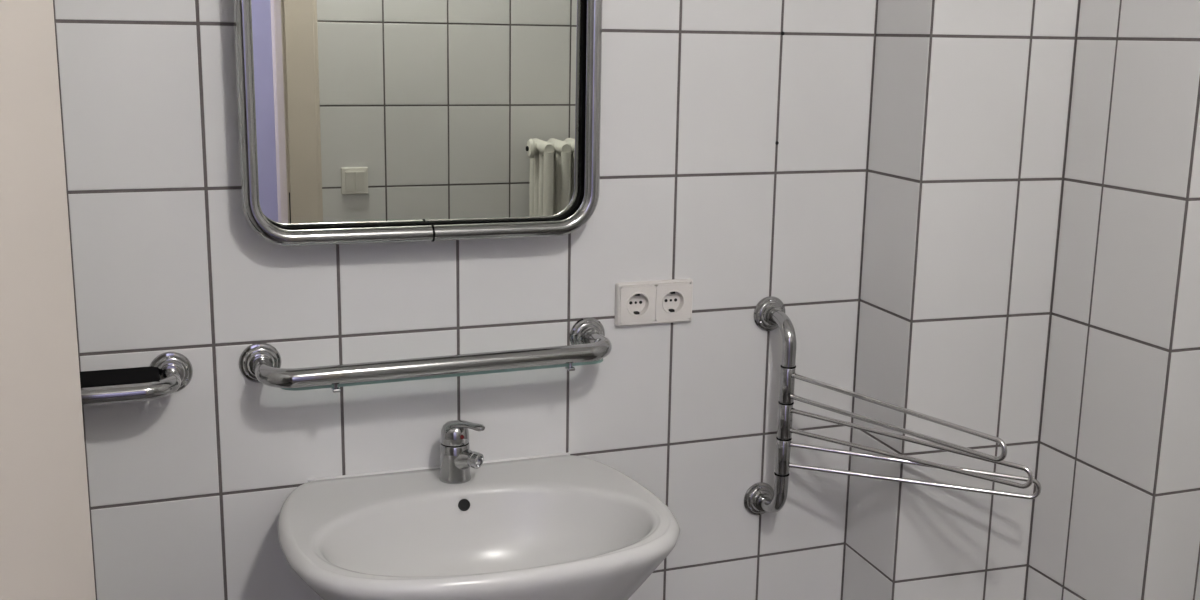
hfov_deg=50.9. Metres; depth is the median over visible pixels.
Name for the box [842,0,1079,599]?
wall
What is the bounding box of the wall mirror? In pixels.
[233,0,602,245]
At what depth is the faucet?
2.10 m
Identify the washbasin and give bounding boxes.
[278,452,679,599]
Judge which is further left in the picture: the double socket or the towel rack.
the double socket
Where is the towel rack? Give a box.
[744,296,1040,514]
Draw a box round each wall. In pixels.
[53,0,877,599]
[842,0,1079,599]
[1025,0,1199,599]
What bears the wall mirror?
attached to the wall at (188, 488)
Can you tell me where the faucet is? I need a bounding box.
[439,420,484,483]
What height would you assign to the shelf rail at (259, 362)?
0.071 m
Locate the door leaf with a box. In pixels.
[0,0,95,599]
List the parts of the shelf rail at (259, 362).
glass shelf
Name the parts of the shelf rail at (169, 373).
shelf plate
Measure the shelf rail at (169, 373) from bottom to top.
0.069 m
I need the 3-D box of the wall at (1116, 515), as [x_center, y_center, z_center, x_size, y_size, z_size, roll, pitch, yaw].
[1.067,-0.104,2.245,0.395,2.500,0.312,-4,13,-21]
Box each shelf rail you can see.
[80,352,192,405]
[239,317,611,392]
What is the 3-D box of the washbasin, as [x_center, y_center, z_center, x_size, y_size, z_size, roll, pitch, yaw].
[-0.190,0.546,2.021,0.613,0.441,0.470,-4,13,-21]
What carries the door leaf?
attached to the door frame
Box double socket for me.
[615,279,692,326]
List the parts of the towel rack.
towel arm, towel arm, towel arm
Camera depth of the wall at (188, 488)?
2.17 m
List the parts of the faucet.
lever, spout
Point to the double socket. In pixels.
(658, 301)

